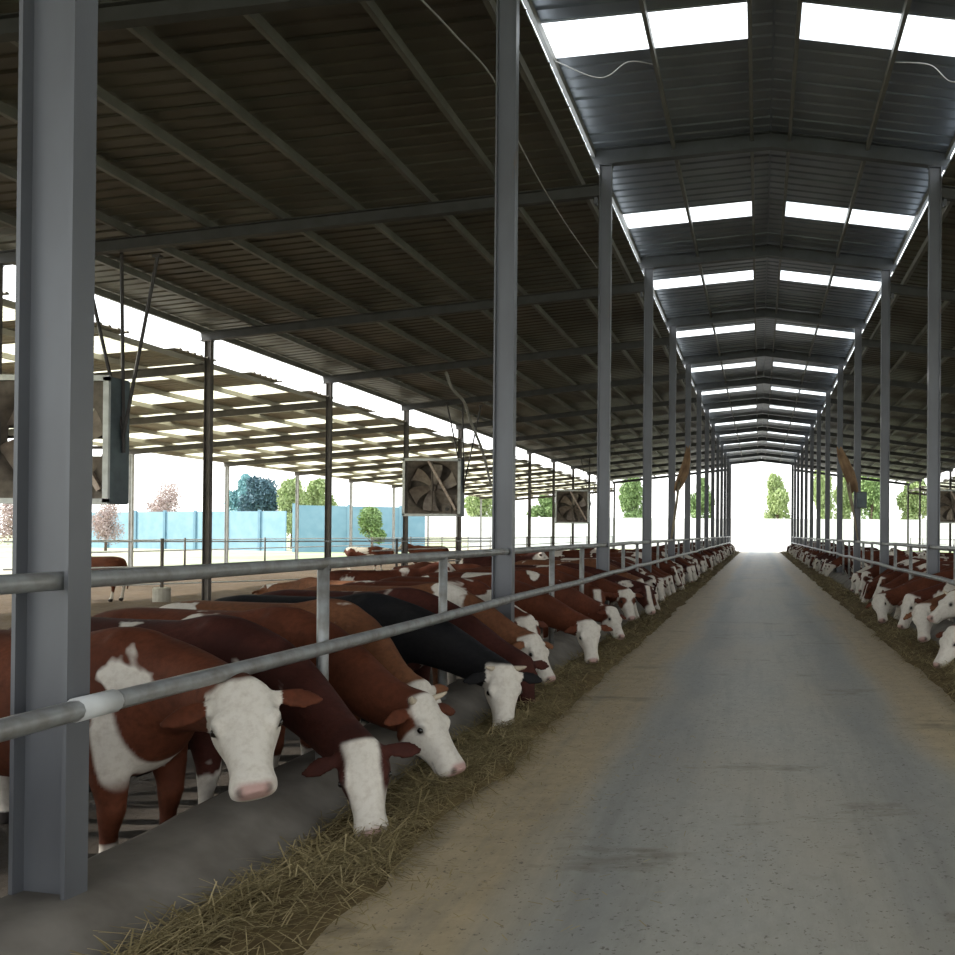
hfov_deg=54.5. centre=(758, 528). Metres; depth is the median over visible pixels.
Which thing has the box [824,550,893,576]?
cow
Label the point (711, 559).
cow
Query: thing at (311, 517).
wall
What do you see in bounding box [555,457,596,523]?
fan
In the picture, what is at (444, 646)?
cow
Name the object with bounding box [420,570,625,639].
cow
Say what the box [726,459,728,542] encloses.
steel column
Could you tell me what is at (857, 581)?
cow
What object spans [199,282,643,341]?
rafter
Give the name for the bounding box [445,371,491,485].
hose
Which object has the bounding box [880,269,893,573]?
steel column
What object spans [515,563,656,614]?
cow
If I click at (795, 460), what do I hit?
steel column
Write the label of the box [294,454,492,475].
rafter
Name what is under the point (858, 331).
steel column
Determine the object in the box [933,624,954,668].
cow
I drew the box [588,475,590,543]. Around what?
column
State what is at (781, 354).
rafter
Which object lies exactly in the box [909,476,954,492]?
roof
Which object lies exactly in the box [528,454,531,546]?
column
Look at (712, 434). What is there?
steel column
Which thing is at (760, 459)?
rafter
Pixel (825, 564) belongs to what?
cow
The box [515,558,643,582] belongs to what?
cow
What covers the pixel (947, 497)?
fan
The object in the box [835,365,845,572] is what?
steel column
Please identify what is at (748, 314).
rafter
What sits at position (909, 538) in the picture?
fence
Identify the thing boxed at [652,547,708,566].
cow
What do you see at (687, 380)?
steel column
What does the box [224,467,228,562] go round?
post
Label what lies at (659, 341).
rafter
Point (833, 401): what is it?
rafter
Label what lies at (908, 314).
roof
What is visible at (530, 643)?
cow
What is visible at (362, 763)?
cow
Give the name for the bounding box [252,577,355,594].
cow
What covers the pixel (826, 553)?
cow
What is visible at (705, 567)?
cow
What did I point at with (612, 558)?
cow
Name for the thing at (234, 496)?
tree
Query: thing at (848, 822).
floor
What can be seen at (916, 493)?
rafter
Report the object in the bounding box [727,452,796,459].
rafter
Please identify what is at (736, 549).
ground
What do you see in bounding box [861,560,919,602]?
cow
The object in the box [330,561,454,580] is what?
cow
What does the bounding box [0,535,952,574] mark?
ground
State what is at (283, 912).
hay
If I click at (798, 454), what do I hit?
steel column
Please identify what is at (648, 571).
cow
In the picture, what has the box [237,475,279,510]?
tree
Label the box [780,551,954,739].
hay
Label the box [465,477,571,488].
rafter
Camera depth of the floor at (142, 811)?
7.19 m
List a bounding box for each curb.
[0,571,700,954]
[812,566,952,646]
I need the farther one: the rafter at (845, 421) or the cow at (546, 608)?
the rafter at (845, 421)
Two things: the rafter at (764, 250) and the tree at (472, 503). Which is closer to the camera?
the rafter at (764, 250)
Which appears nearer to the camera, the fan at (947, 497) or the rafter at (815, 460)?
the fan at (947, 497)
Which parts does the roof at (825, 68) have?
skylight panel, skylight panel, skylight panel, skylight panel, skylight panel, skylight panel, skylight panel, skylight panel, skylight panel, skylight panel, skylight panel, skylight panel, skylight panel, skylight panel, skylight panel, skylight panel, skylight panel, skylight panel, skylight panel, skylight panel, skylight panel, skylight panel, skylight panel, skylight panel, skylight panel, skylight panel, skylight panel, skylight panel, skylight panel, skylight panel, skylight panel, skylight panel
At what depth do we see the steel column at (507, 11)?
9.41 m
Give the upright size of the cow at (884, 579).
1.304 m
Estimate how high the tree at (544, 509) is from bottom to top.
8.274 m
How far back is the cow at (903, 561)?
21.17 m
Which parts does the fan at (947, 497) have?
blade, frame, blade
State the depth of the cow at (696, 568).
31.50 m
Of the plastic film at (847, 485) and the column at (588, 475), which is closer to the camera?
the plastic film at (847, 485)
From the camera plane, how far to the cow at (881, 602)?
15.12 m
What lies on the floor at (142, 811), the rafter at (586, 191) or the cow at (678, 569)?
the cow at (678, 569)
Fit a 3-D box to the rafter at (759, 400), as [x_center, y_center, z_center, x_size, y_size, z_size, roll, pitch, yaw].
[0.260,-6.625,45.447,6.508,0.641,0.150,0,0,0]
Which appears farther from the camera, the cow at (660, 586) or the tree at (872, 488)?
the tree at (872, 488)
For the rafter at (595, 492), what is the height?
1.228 m
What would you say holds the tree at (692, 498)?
on the ground at (171, 558)
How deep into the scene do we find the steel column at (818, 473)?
45.41 m
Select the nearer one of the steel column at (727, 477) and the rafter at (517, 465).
the rafter at (517, 465)
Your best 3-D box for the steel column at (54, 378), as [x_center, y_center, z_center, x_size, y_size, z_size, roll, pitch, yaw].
[-2.834,-2.583,3.422,0.310,8.103,0.120,0,0,0]
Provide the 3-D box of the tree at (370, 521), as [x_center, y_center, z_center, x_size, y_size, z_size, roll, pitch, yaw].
[-37.089,0.121,82.227,3.231,4.734,3.545,0,0,0]
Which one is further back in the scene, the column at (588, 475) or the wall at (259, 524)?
the wall at (259, 524)
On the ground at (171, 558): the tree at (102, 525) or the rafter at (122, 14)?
the tree at (102, 525)
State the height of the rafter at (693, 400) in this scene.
1.551 m
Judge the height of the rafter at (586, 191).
1.551 m
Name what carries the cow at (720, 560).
on the floor at (142, 811)
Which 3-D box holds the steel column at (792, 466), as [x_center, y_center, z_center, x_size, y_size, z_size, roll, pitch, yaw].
[3.275,-2.002,81.412,0.340,8.121,0.175,0,0,0]
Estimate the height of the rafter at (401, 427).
1.228 m
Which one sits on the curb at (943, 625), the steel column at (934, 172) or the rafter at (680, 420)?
the steel column at (934, 172)
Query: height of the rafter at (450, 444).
1.228 m
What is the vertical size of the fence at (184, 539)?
1.580 m
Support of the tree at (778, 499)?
on the ground at (171, 558)
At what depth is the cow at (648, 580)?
18.73 m
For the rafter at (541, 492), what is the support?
attached to the roof at (184, 393)
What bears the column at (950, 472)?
on the floor
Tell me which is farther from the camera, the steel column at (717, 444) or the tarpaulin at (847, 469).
the steel column at (717, 444)
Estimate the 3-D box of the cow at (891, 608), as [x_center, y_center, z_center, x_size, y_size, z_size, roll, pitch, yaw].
[3.933,1.367,17.279,2.710,1.253,0.725,0,0,2]
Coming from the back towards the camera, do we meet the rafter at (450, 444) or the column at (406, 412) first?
the rafter at (450, 444)
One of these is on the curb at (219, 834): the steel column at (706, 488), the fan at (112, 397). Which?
the steel column at (706, 488)
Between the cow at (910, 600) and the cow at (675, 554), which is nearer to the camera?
the cow at (910, 600)
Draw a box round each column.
[0,265,4,457]
[8,0,97,899]
[201,340,214,600]
[324,383,333,570]
[402,410,409,565]
[457,429,461,563]
[491,0,519,621]
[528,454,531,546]
[552,462,555,545]
[571,469,574,549]
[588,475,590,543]
[594,164,613,604]
[613,484,614,548]
[640,268,653,572]
[666,326,676,561]
[683,364,691,555]
[695,390,701,553]
[703,409,709,547]
[710,424,714,545]
[715,435,719,546]
[720,445,722,545]
[723,452,726,542]
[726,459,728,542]
[729,465,730,543]
[791,465,793,543]
[793,459,796,542]
[796,453,799,543]
[800,445,804,544]
[804,436,809,547]
[809,424,814,549]
[816,410,822,550]
[825,391,831,552]
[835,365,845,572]
[853,327,864,572]
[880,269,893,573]
[907,485,908,550]
[919,482,920,550]
[926,166,946,573]
[949,471,951,552]
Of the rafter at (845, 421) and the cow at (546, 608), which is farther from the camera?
the rafter at (845, 421)
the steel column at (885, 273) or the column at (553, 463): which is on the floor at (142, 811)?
the column at (553, 463)
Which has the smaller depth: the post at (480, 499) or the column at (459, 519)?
the column at (459, 519)
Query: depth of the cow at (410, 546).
41.89 m
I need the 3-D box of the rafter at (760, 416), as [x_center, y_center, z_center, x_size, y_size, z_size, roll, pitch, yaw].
[0.267,-6.583,51.447,6.508,0.641,0.150,0,0,0]
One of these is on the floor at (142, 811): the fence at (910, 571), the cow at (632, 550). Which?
the cow at (632, 550)
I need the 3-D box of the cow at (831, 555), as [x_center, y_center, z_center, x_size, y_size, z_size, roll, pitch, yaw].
[3.955,1.500,36.676,2.659,1.259,0.684,0,0,-2]
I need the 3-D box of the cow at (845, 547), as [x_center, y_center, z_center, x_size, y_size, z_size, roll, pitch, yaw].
[3.974,1.454,37.617,2.910,1.366,0.787,0,0,-4]
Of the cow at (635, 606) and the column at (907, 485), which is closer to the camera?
the cow at (635, 606)
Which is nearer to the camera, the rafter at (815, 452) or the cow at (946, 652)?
the cow at (946, 652)
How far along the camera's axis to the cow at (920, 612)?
11.82 m
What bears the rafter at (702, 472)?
attached to the roof at (355, 106)
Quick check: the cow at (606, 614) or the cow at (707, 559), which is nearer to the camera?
the cow at (606, 614)
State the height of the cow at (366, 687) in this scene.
1.329 m
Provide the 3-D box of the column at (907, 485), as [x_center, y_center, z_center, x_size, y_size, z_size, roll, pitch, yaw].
[14.247,-0.786,81.390,0.220,6.655,0.190,0,0,0]
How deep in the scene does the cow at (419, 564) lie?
18.40 m
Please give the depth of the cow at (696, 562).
33.13 m
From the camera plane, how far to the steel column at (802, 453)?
63.39 m
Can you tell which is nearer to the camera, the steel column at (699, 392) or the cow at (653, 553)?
the cow at (653, 553)
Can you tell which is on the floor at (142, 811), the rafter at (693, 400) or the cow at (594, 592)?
the cow at (594, 592)
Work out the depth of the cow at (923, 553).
29.38 m
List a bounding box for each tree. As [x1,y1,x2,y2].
[0,504,12,544]
[92,504,124,550]
[145,480,182,511]
[223,473,249,510]
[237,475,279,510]
[276,477,310,548]
[303,478,338,505]
[357,506,386,546]
[464,495,491,516]
[526,495,551,516]
[618,477,642,517]
[690,477,710,517]
[763,473,790,518]
[813,470,835,518]
[833,477,853,518]
[861,476,879,518]
[896,479,926,519]
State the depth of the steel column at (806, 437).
57.41 m
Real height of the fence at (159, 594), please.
1.680 m
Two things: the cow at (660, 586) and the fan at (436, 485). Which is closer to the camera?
the cow at (660, 586)
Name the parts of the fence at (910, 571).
post, post, post, post, rail, rail, post, post, post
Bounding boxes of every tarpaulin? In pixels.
[674,446,690,492]
[837,447,857,492]
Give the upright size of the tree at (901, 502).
10.948 m
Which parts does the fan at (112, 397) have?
blade, frame, blade, hanger rod, panel, hanger rod, hanger rod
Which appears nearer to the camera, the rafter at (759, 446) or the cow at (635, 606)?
the cow at (635, 606)
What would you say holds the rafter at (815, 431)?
attached to the roof at (908, 314)
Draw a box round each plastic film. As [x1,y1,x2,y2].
[670,481,679,538]
[846,482,858,540]
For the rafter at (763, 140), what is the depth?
15.44 m
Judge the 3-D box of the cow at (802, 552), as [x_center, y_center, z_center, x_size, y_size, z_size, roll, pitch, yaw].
[4.004,1.580,53.387,2.912,1.336,0.726,0,0,4]
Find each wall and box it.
[92,510,286,550]
[292,503,424,551]
[468,516,954,549]
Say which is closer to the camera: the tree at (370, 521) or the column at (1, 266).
the column at (1, 266)
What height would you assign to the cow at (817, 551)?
1.368 m
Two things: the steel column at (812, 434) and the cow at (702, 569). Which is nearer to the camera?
the cow at (702, 569)
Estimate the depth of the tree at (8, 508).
78.82 m
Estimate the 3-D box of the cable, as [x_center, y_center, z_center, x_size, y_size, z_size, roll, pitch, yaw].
[-3.432,-5.561,13.794,0.227,0.577,10.504,0,0,-2]
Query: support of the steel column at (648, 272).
on the curb at (219, 834)
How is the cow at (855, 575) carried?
on the floor
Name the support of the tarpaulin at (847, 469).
hanging from the steel column at (858, 331)
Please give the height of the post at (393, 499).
4.858 m
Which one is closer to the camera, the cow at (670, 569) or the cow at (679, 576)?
the cow at (670, 569)
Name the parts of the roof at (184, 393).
translucent panel, translucent panel, translucent panel, translucent panel, translucent panel, translucent panel, translucent panel, translucent panel, translucent panel, translucent panel, translucent panel, translucent panel, translucent panel, translucent panel, translucent panel, translucent panel, translucent panel, translucent panel, translucent panel, translucent panel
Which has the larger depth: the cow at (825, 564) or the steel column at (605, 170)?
the cow at (825, 564)
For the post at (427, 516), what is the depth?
63.42 m
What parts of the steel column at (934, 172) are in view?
plate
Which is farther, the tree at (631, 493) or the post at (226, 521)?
the tree at (631, 493)
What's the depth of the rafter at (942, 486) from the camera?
69.40 m
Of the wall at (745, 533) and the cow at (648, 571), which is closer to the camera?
the cow at (648, 571)
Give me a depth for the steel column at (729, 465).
81.42 m
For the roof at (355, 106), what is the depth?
14.84 m
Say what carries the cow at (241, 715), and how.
on the floor at (142, 811)
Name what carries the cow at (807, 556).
on the floor
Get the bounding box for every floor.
[0,558,616,897]
[303,552,954,954]
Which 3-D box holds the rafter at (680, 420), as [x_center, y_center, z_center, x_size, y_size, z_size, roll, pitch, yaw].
[-8.384,-5.266,45.448,11.113,1.551,0.140,0,0,0]
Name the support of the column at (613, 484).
on the floor at (142, 811)
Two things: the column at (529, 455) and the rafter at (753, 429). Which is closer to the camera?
the column at (529, 455)
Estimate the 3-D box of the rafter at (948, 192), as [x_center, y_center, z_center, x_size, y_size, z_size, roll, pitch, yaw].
[8.849,-5.364,15.427,11.113,1.551,0.140,0,0,0]
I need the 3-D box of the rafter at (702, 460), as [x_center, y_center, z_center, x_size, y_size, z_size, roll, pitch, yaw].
[-8.355,-5.098,69.448,11.113,1.551,0.140,0,0,0]
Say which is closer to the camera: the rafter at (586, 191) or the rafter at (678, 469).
the rafter at (586, 191)
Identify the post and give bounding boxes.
[128,454,133,565]
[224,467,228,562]
[295,476,298,558]
[349,483,352,546]
[392,488,394,548]
[427,516,428,545]
[480,499,481,548]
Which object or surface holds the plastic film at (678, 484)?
hanging from the tarpaulin at (683, 473)
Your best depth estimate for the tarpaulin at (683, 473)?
27.15 m
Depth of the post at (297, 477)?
45.43 m
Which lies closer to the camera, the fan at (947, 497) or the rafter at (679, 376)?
the rafter at (679, 376)
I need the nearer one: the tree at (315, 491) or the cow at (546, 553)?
the cow at (546, 553)
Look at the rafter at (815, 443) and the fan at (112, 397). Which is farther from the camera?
the rafter at (815, 443)
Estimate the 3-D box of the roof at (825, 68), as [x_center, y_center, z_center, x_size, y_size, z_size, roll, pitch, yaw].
[0.250,-6.818,36.598,6.580,0.571,90.300,0,0,0]
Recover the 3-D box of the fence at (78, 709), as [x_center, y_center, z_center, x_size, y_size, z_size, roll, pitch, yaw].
[-2.651,1.078,40.247,0.217,1.322,82.501,0,0,0]
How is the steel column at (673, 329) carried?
on the curb at (219, 834)
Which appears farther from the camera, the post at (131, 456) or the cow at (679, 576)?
the post at (131, 456)
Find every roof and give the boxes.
[0,0,726,481]
[2,292,612,498]
[522,0,954,461]
[796,152,954,482]
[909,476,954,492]
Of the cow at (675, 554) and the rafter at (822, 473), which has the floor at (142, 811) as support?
the cow at (675, 554)
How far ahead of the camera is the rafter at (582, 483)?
69.44 m
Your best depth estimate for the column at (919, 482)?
75.39 m
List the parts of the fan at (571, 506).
blade, blade, frame, blade, blade, panel, hanger rod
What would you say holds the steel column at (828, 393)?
on the curb at (943, 625)
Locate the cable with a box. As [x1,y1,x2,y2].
[421,0,596,267]
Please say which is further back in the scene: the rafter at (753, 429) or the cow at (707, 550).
the rafter at (753, 429)
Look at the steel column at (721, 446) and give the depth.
63.41 m
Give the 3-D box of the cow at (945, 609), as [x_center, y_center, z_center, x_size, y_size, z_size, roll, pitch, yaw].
[3.789,1.292,11.274,3.109,1.323,0.788,0,0,4]
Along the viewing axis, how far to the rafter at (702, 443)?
57.44 m
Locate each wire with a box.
[554,60,652,78]
[894,62,954,82]
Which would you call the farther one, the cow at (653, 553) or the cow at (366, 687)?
the cow at (653, 553)
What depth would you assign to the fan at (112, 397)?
15.49 m
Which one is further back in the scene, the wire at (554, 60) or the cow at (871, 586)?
the cow at (871, 586)
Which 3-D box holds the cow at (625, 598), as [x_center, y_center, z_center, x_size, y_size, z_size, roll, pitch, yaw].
[-3.471,1.264,14.378,3.047,1.310,0.744,0,0,0]
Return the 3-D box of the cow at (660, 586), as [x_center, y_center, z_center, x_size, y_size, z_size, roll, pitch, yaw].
[-3.571,1.324,20.574,2.745,1.289,0.742,0,0,2]
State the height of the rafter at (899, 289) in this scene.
1.551 m
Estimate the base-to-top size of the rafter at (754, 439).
0.641 m
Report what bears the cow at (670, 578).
on the floor at (142, 811)
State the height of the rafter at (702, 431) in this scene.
1.551 m
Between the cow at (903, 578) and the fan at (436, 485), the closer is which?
the cow at (903, 578)
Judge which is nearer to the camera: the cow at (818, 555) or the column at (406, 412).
the column at (406, 412)
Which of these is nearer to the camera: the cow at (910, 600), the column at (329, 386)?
the cow at (910, 600)
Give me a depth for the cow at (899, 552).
37.83 m
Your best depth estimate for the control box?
27.03 m
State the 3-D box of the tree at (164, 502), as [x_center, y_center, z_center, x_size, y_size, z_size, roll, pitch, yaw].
[-77.936,-1.944,111.976,4.651,9.321,5.942,0,0,0]
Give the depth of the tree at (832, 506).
124.39 m
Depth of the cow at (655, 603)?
17.92 m
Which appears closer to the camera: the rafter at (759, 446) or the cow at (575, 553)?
the cow at (575, 553)
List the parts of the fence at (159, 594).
post, rail, rail, rail, post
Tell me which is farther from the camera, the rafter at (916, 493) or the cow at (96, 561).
the rafter at (916, 493)
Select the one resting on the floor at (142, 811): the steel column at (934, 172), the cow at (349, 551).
the cow at (349, 551)
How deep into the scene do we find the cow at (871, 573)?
22.26 m
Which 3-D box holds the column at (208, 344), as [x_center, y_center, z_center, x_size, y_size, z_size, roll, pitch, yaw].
[-13.784,-1.388,21.427,0.220,6.655,0.190,0,0,0]
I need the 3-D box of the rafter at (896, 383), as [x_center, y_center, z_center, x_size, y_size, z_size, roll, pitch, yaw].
[8.871,-5.238,33.427,11.113,1.551,0.140,0,0,0]
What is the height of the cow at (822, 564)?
1.275 m
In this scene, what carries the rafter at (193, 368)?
attached to the roof at (184, 393)
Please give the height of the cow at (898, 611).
1.273 m
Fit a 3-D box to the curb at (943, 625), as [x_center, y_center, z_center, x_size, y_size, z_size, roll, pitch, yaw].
[2.997,2.003,36.533,0.709,0.594,90.300,0,0,0]
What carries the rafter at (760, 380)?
on the steel column at (699, 392)
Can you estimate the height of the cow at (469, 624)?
1.329 m
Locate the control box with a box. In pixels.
[856,492,866,507]
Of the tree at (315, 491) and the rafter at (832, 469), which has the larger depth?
the tree at (315, 491)
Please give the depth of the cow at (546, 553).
26.90 m
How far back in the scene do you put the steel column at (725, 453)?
69.40 m
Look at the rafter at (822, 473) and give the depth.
81.42 m
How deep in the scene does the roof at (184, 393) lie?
31.05 m
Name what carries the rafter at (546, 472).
attached to the roof at (184, 393)
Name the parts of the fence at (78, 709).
post, rail, post, post, post, post, post, post, post, post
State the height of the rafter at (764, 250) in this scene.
0.641 m
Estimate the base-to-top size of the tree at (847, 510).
12.430 m
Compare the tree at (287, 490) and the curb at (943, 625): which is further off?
the tree at (287, 490)
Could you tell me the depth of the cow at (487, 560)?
22.78 m
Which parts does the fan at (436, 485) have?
blade, blade, frame, blade, motor, blade, hanger rod, panel, hanger rod, hanger rod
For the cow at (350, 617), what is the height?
1.328 m
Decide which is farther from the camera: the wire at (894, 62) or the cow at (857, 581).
the cow at (857, 581)
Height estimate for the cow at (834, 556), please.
1.249 m
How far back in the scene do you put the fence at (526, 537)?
39.58 m
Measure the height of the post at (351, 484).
4.858 m
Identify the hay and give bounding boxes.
[69,551,751,954]
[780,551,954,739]
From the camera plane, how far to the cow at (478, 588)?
9.78 m
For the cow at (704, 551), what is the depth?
43.23 m
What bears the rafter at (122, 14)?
attached to the roof at (355, 106)
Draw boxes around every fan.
[0,252,162,504]
[402,402,482,516]
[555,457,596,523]
[940,462,954,522]
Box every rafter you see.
[0,0,370,42]
[0,183,598,265]
[8,401,325,434]
[94,363,203,379]
[129,425,403,453]
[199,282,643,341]
[224,442,457,466]
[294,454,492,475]
[322,337,668,383]
[348,464,527,482]
[392,471,551,487]
[401,373,684,410]
[455,397,696,429]
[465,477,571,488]
[465,482,587,494]
[479,487,596,498]
[515,490,612,500]
[516,416,704,440]
[526,430,710,453]
[551,441,715,462]
[570,450,715,468]
[587,457,723,474]
[591,130,950,169]
[610,463,726,478]
[612,469,726,483]
[638,244,896,271]
[664,308,866,328]
[681,349,847,365]
[693,377,833,391]
[703,398,823,409]
[709,414,816,424]
[715,426,809,435]
[720,437,804,445]
[723,445,800,452]
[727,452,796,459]
[729,458,793,464]
[796,464,921,481]
[796,469,909,485]
[803,458,926,475]
[804,450,952,471]
[808,441,954,462]
[814,430,954,451]
[821,416,954,437]
[831,398,954,418]
[843,374,954,393]
[862,338,954,357]
[891,283,954,301]
[909,492,926,495]
[940,485,954,488]
[942,185,954,201]
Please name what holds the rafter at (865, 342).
attached to the roof at (908, 314)
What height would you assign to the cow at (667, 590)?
1.255 m
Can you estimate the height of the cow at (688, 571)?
1.306 m
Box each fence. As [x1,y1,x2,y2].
[0,536,730,759]
[3,538,491,601]
[91,536,490,564]
[372,536,612,565]
[790,537,954,624]
[909,538,954,552]
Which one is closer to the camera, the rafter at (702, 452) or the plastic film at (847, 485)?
the plastic film at (847, 485)
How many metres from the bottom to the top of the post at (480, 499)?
4.858 m
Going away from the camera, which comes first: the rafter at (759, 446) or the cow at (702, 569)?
the cow at (702, 569)
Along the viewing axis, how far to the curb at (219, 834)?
4.00 m
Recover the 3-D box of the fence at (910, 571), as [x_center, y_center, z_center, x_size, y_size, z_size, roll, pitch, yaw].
[3.064,1.139,43.990,0.214,1.327,75.000,0,0,0]
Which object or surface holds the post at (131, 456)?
on the floor at (142, 811)
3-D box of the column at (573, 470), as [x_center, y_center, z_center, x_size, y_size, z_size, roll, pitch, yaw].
[-13.734,-1.094,63.426,0.220,6.655,0.190,0,0,0]
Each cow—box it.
[0,614,420,837]
[0,627,322,852]
[89,605,465,792]
[91,556,128,601]
[159,598,448,721]
[214,592,541,727]
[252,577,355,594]
[260,587,548,709]
[304,583,555,684]
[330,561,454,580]
[342,578,547,634]
[343,546,394,569]
[379,574,612,663]
[391,562,481,569]
[398,544,448,563]
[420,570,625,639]
[453,567,615,638]
[459,552,548,566]
[476,565,643,631]
[491,552,548,557]
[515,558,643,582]
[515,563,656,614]
[546,557,658,605]
[547,548,595,557]
[584,552,681,585]
[586,556,675,592]
[609,559,658,604]
[610,552,684,580]
[610,563,659,609]
[615,549,696,581]
[615,557,666,601]
[619,551,692,582]
[625,557,671,595]
[626,558,666,597]
[634,548,699,571]
[634,603,639,619]
[651,554,684,583]
[652,545,712,569]
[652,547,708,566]
[652,548,704,572]
[661,545,712,567]
[664,549,699,577]
[667,544,716,565]
[674,572,684,589]
[675,544,717,561]
[675,554,697,579]
[693,554,706,570]
[703,544,721,561]
[799,545,813,560]
[804,546,824,563]
[808,545,852,562]
[808,546,835,567]
[812,548,834,568]
[813,548,835,569]
[815,546,878,570]
[818,549,879,573]
[819,549,845,572]
[821,550,850,574]
[822,550,851,575]
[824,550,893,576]
[849,555,893,591]
[853,556,893,595]
[858,555,953,591]
[860,559,953,599]
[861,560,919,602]
[865,569,953,623]
[872,560,953,598]
[878,563,953,592]
[888,565,950,613]
[889,548,921,556]
[893,566,953,621]
[897,579,954,628]
[903,589,954,642]
[917,550,953,556]
[927,590,954,623]
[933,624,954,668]
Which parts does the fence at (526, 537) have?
rail, rail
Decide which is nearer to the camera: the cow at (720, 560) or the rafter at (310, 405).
the rafter at (310, 405)
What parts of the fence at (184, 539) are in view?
post, post, rail, rail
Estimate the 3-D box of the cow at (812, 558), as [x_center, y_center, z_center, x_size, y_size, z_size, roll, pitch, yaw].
[3.893,1.508,41.776,2.944,1.315,0.714,0,0,0]
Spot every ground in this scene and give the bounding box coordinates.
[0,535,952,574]
[735,548,786,551]

